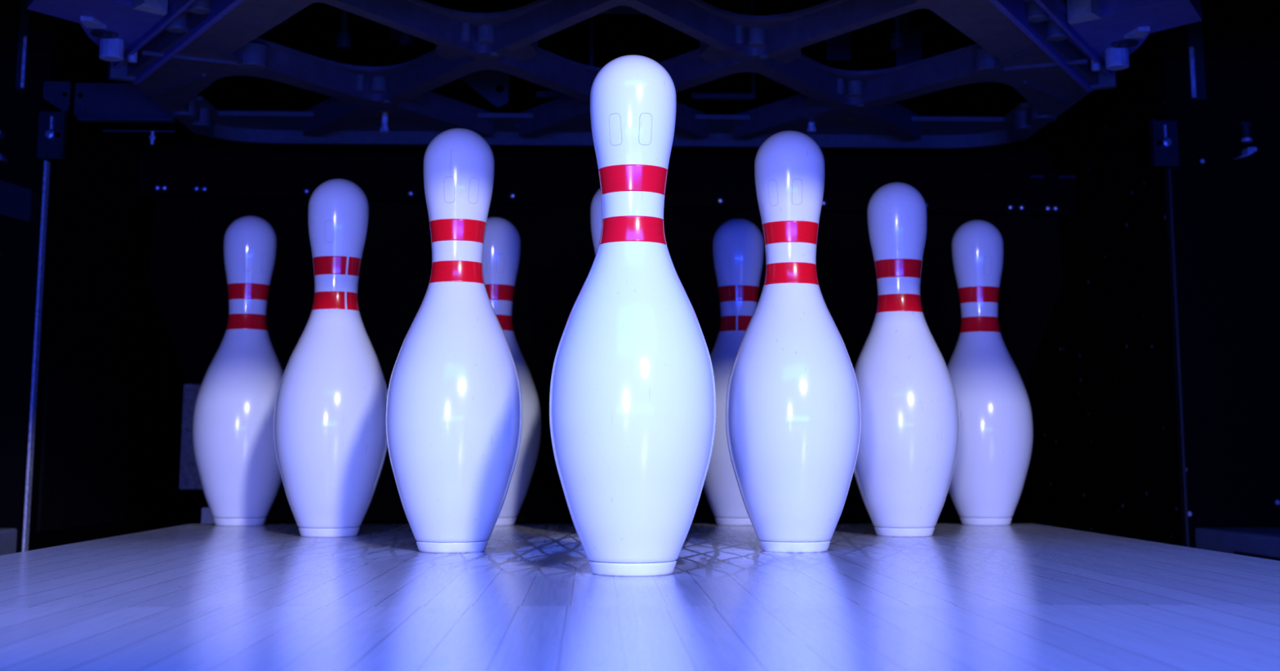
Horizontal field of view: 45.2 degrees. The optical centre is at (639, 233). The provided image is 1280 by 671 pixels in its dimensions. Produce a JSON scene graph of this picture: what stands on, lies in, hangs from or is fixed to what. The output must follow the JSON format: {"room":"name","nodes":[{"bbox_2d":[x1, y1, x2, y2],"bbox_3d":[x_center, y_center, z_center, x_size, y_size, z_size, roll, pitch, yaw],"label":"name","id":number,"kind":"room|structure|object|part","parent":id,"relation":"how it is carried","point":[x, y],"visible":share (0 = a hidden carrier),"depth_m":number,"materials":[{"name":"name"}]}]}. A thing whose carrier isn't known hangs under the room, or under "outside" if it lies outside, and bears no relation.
{"room":"sports facility","nodes":[
{"label":"sports facility","id":0,"kind":"room"},
{"bbox_2d":[196,0,997,524],"bbox_3d":[-0.065,0.120,3.038,2.600,1.400,0.040,0,-8,-2],"label":"wall","id":1,"kind":"structure","parent":0,"point":[312,30],"depth_m":3.09,"materials":[{"name":"black"}]},
{"bbox_2d":[0,604,1279,670],"bbox_3d":[0.048,0.024,-0.604,1.054,0.055,2.959,0,-8,-2],"label":"lane","id":2,"kind":"object","parent":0,"point":[942,637],"visible":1,"depth_m":0.70,"materials":[{"name":"beige wood"}]},
{"bbox_2d":[0,523,1279,607],"bbox_3d":[-0.015,0.313,1.390,1.054,0.055,1.073,0,-8,-2],"label":"deck","id":3,"kind":"object","parent":2,"relation":"attached to","point":[200,564],"visible":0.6,"depth_m":1.11,"materials":[{"name":"beige wood"}]},
{"bbox_2d":[191,215,284,525],"bbox_3d":[-0.487,0.166,1.898,0.124,0.381,0.124,0,-8,-2],"label":"pin","id":4,"kind":"object","parent":3,"relation":"on","point":[233,437],"visible":0.93,"depth_m":1.85,"materials":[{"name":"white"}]},
{"bbox_2d":[273,178,387,537],"bbox_3d":[-0.326,0.129,1.642,0.121,0.381,0.121,-3,-9,17],"label":"pin","id":5,"kind":"object","parent":3,"relation":"on","point":[331,443],"visible":1,"depth_m":1.60,"materials":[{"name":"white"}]},
{"bbox_2d":[386,128,522,553],"bbox_3d":[-0.166,0.092,1.385,0.121,0.381,0.121,-2,-8,11],"label":"pin","id":6,"kind":"object","parent":3,"relation":"on","point":[454,406],"visible":1,"depth_m":1.34,"materials":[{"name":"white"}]},
{"bbox_2d":[482,217,541,525],"bbox_3d":[-0.182,0.168,1.907,0.121,0.381,0.121,-8,-11,43],"label":"pin","id":7,"kind":"object","parent":3,"relation":"on","point":[502,241],"visible":0.47,"depth_m":1.90,"materials":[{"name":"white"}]},
{"bbox_2d":[590,188,602,256],"bbox_3d":[-0.022,0.131,1.651,0.121,0.381,0.121,-7,-11,42],"label":"pin","id":8,"kind":"object","parent":3,"relation":"on","point":[596,211],"visible":0.03,"depth_m":1.66,"materials":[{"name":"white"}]},
{"bbox_2d":[549,54,715,576],"bbox_3d":[-0.005,0.055,1.129,0.121,0.381,0.121,-7,-11,42],"label":"pin","id":9,"kind":"object","parent":3,"relation":"on","point":[633,394],"visible":1,"depth_m":1.08,"materials":[{"name":"plastic"}]},
{"bbox_2d":[702,217,764,525],"bbox_3d":[0.124,0.170,1.917,0.121,0.381,0.121,-8,-11,43],"label":"pin","id":10,"kind":"object","parent":3,"relation":"on","point":[738,244],"visible":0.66,"depth_m":1.91,"materials":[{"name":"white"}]},
{"bbox_2d":[725,130,861,552],"bbox_3d":[0.138,0.094,1.395,0.124,0.381,0.124,0,-8,-2],"label":"pin","id":11,"kind":"object","parent":3,"relation":"on","point":[793,420],"visible":1,"depth_m":1.35,"materials":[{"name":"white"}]},
{"bbox_2d":[853,182,959,537],"bbox_3d":[0.281,0.133,1.660,0.121,0.381,0.121,6,-10,-36],"label":"pin","id":12,"kind":"object","parent":3,"relation":"on","point":[909,438],"visible":0.98,"depth_m":1.61,"materials":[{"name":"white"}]},
{"bbox_2d":[946,219,1033,525],"bbox_3d":[0.428,0.171,1.926,0.121,0.381,0.121,3,-9,-20],"label":"pin","id":13,"kind":"object","parent":3,"relation":"on","point":[996,428],"visible":0.88,"depth_m":1.88,"materials":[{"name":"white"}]},
{"bbox_2d":[1234,551,1279,560],"bbox_3d":[0.690,0.153,-0.056,0.257,0.081,4.040,0,-8,-2],"label":"gutter","id":14,"kind":"object","parent":2,"relation":"attached to","point":[1235,552],"visible":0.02,"depth_m":1.88,"materials":[{"name":"metal"}]},
{"bbox_3d":[-0.035,-0.720,2.226,2.600,0.030,1.850,0,-8,-2],"label":"ceiling","id":15,"kind":"structure","parent":0,"visible":0},
{"bbox_2d":[74,60,176,123],"bbox_3d":[-0.703,-0.432,2.135,0.138,0.566,0.022,0,-8,-2],"label":"plate","id":16,"kind":"object","parent":15,"relation":"hanging from","point":[108,101],"visible":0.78,"depth_m":2.10,"materials":[{"name":"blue metal"}]},
{"bbox_3d":[-0.704,-0.180,2.103,0.136,0.052,0.003,0,-8,-2],"label":"plate","id":17,"kind":"part","parent":16,"relation":"part of","materials":[{"name":"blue metal"}]},
{"bbox_2d":[102,122,175,144],"bbox_3d":[-0.683,-0.137,2.096,0.097,0.031,0.009,0,-8,0],"label":"curtain rod","id":18,"kind":"object","parent":16,"relation":"hanging from","point":[152,137],"visible":1,"depth_m":2.10,"materials":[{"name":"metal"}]},
{"bbox_3d":[-0.683,-0.140,2.097,0.097,0.002,0.004,0,-8,-2],"label":"rod","id":19,"kind":"part","parent":18,"relation":"part of","materials":[{"name":"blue metal"}]},
{"bbox_2d":[26,0,1201,148],"bbox_3d":[-0.019,-0.497,1.664,1.272,0.572,1.354,0,-8,-2],"label":"frame","id":20,"kind":"object","parent":15,"relation":"attached to","point":[1054,53],"visible":0.94,"depth_m":1.86,"materials":[{"name":"metal"}]},
{"bbox_3d":[-0.586,-0.266,1.656,0.151,0.064,0.115,7,-11,-42],"label":"bracket arm","id":21,"kind":"part","parent":20,"relation":"part of","materials":[{"name":"metal"}]},
{"bbox_2d":[90,29,119,38],"bbox_3d":[-0.601,-0.224,1.727,0.030,0.005,0.030,5,-9,-30],"label":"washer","id":22,"kind":"object","parent":20,"relation":"in","point":[95,33],"depth_m":1.72,"materials":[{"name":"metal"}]},
{"bbox_3d":[-0.227,-0.242,2.178,0.089,0.129,0.005,0,-8,-2],"label":"holder plate","id":23,"kind":"part","parent":20,"relation":"part of","materials":[{"name":"metal"}]},
{"bbox_3d":[-0.037,-0.166,2.199,1.196,0.006,0.195,0,-8,-2],"label":"rail","id":24,"kind":"part","parent":20,"relation":"part of","materials":[{"name":"metal"}]},
{"bbox_2d":[1111,39,1137,48],"bbox_3d":[0.556,-0.217,1.762,0.030,0.005,0.030,-4,-9,26],"label":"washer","id":25,"kind":"object","parent":20,"relation":"in","point":[1115,43],"depth_m":1.76,"materials":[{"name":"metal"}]},
{"bbox_3d":[0.545,-0.260,1.691,0.151,0.064,0.115,-6,-11,38],"label":"bracket arm","id":26,"kind":"part","parent":20,"relation":"part of","materials":[{"name":"metal"}]},
{"bbox_3d":[0.015,0.457,0.414,2.600,0.020,5.100,0,-8,-2],"label":"floor","id":27,"kind":"structure","parent":0,"visible":0},
{"bbox_2d":[0,528,17,555],"bbox_3d":[-0.983,0.489,1.710,0.327,0.288,0.635,0,-8,-2],"label":"divider","id":28,"kind":"object","parent":27,"relation":"on","point":[8,536],"visible":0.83,"depth_m":2.02,"materials":[{"name":"paint"}]},
{"bbox_2d":[0,0,58,552],"bbox_3d":[-1.068,-0.015,2.109,0.496,1.400,0.014,0,-8,-2],"label":"left kickback face","id":29,"kind":"structure","parent":27,"relation":"on","point":[20,110],"depth_m":2.10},
{"bbox_2d":[0,130,8,162],"bbox_3d":[-0.888,-0.122,2.113,0.034,0.044,0.021,0,-8,-2],"label":"clamp fitting","id":30,"kind":"object","parent":29,"relation":"attached to","point":[2,157],"visible":1,"depth_m":2.11,"materials":[{"name":"white"}]},
{"bbox_3d":[-0.888,-0.110,2.110,0.034,0.019,0.020,0,-8,-2],"label":"wedge plate","id":31,"kind":"part","parent":30,"relation":"part of","materials":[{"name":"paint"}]},
{"bbox_2d":[0,180,37,223],"bbox_3d":[-0.922,-0.066,2.100,0.187,0.102,0.025,0,-8,-2],"label":"board","id":32,"kind":"object","parent":29,"relation":"attached to","point":[18,202],"visible":1,"depth_m":2.09,"materials":[{"name":"black"}]},
{"bbox_2d":[15,0,31,90],"bbox_3d":[-0.858,-0.429,2.163,0.012,0.465,0.012,0,-8,-2],"label":"strip","id":33,"kind":"object","parent":29,"relation":"attached to","point":[23,50],"visible":1,"depth_m":2.13,"materials":[{"name":"metal"}]},
{"bbox_2d":[22,160,50,551],"bbox_3d":[-0.818,0.279,2.064,0.004,0.765,0.015,0,-8,-2],"label":"strip","id":34,"kind":"object","parent":29,"relation":"attached to","point":[46,164],"visible":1,"depth_m":2.08,"materials":[{"name":"metal"}]},
{"bbox_2d":[36,111,69,159],"bbox_3d":[-0.807,-0.136,2.107,0.039,0.065,0.020,0,-8,-2],"label":"bracket","id":35,"kind":"object","parent":29,"relation":"attached to","point":[50,146],"visible":1,"depth_m":2.11,"materials":[{"name":"metal"}]},
{"bbox_2d":[40,81,71,111],"bbox_3d":[-0.800,-0.185,2.117,0.040,0.042,0.036,0,-8,-2],"label":"tab","id":36,"kind":"object","parent":29,"relation":"attached to","point":[51,92],"visible":1,"depth_m":2.10,"materials":[{"name":"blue metal"}]},
{"bbox_3d":[-0.815,-0.191,2.119,0.010,0.030,0.033,0,-8,-2],"label":"tab arm","id":37,"kind":"part","parent":36,"relation":"part of","materials":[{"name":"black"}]},
{"bbox_2d":[200,506,214,523],"bbox_3d":[-0.635,0.559,2.262,0.023,0.308,0.045,0,-8,-2],"label":"block","id":38,"kind":"object","parent":27,"relation":"on","point":[206,517],"visible":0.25,"depth_m":2.26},
{"bbox_2d":[178,383,202,489],"bbox_3d":[-0.658,0.303,2.293,0.050,0.156,0.015,0,-8,-2],"label":"pad","id":39,"kind":"object","parent":38,"relation":"on","point":[189,479],"visible":0.51,"depth_m":2.28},
{"bbox_2d":[1159,0,1279,547],"bbox_3d":[0.995,-0.004,2.173,0.496,1.400,0.014,0,-8,-2],"label":"right kickback face","id":40,"kind":"structure","parent":27,"relation":"on","point":[1226,211],"depth_m":2.15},
{"bbox_2d":[1147,118,1178,166],"bbox_3d":[0.736,-0.128,2.154,0.040,0.065,0.020,0,-8,-2],"label":"bracket","id":41,"kind":"object","parent":40,"relation":"attached to","point":[1165,154],"visible":1,"depth_m":2.16,"materials":[{"name":"metal"}]},
{"bbox_2d":[1164,168,1190,546],"bbox_3d":[0.744,0.287,2.112,0.004,0.765,0.015,0,-8,-2],"label":"strip","id":42,"kind":"object","parent":40,"relation":"attached to","point":[1185,531],"visible":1,"depth_m":2.12,"materials":[{"name":"metal"}]},
{"bbox_2d":[1185,3,1206,100],"bbox_3d":[0.792,-0.420,2.214,0.021,0.465,0.012,0,-8,-2],"label":"strip","id":43,"kind":"object","parent":40,"relation":"attached to","point":[1193,31],"visible":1,"depth_m":2.18,"materials":[{"name":"metal"}]},
{"bbox_2d":[1232,121,1257,159],"bbox_3d":[0.852,-0.132,2.170,0.027,0.053,0.022,0,-8,-2],"label":"bolt","id":44,"kind":"object","parent":40,"relation":"attached to","point":[1246,128],"visible":1,"depth_m":2.16,"materials":[{"name":"metal"}]},
{"bbox_2d":[1195,527,1279,557],"bbox_3d":[0.929,0.499,1.769,0.327,0.288,0.635,0,-8,-2],"label":"divider","id":45,"kind":"object","parent":27,"relation":"on","point":[1265,541],"visible":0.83,"depth_m":1.98,"materials":[{"name":"paint"}]},
{"bbox_3d":[-0.841,0.050,2.559,0.018,1.400,0.880,0,-8,-2],"label":"plate","id":46,"kind":"object","parent":27,"relation":"on","visible":0},
{"bbox_2d":[136,151,1076,217],"bbox_3d":[-0.049,-0.082,2.553,1.556,0.099,0.019,0,-8,-2],"label":"header","id":47,"kind":"object","parent":46,"relation":"attached to","point":[164,174],"visible":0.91,"depth_m":2.55,"materials":[{"name":"plastic"}]}
]}

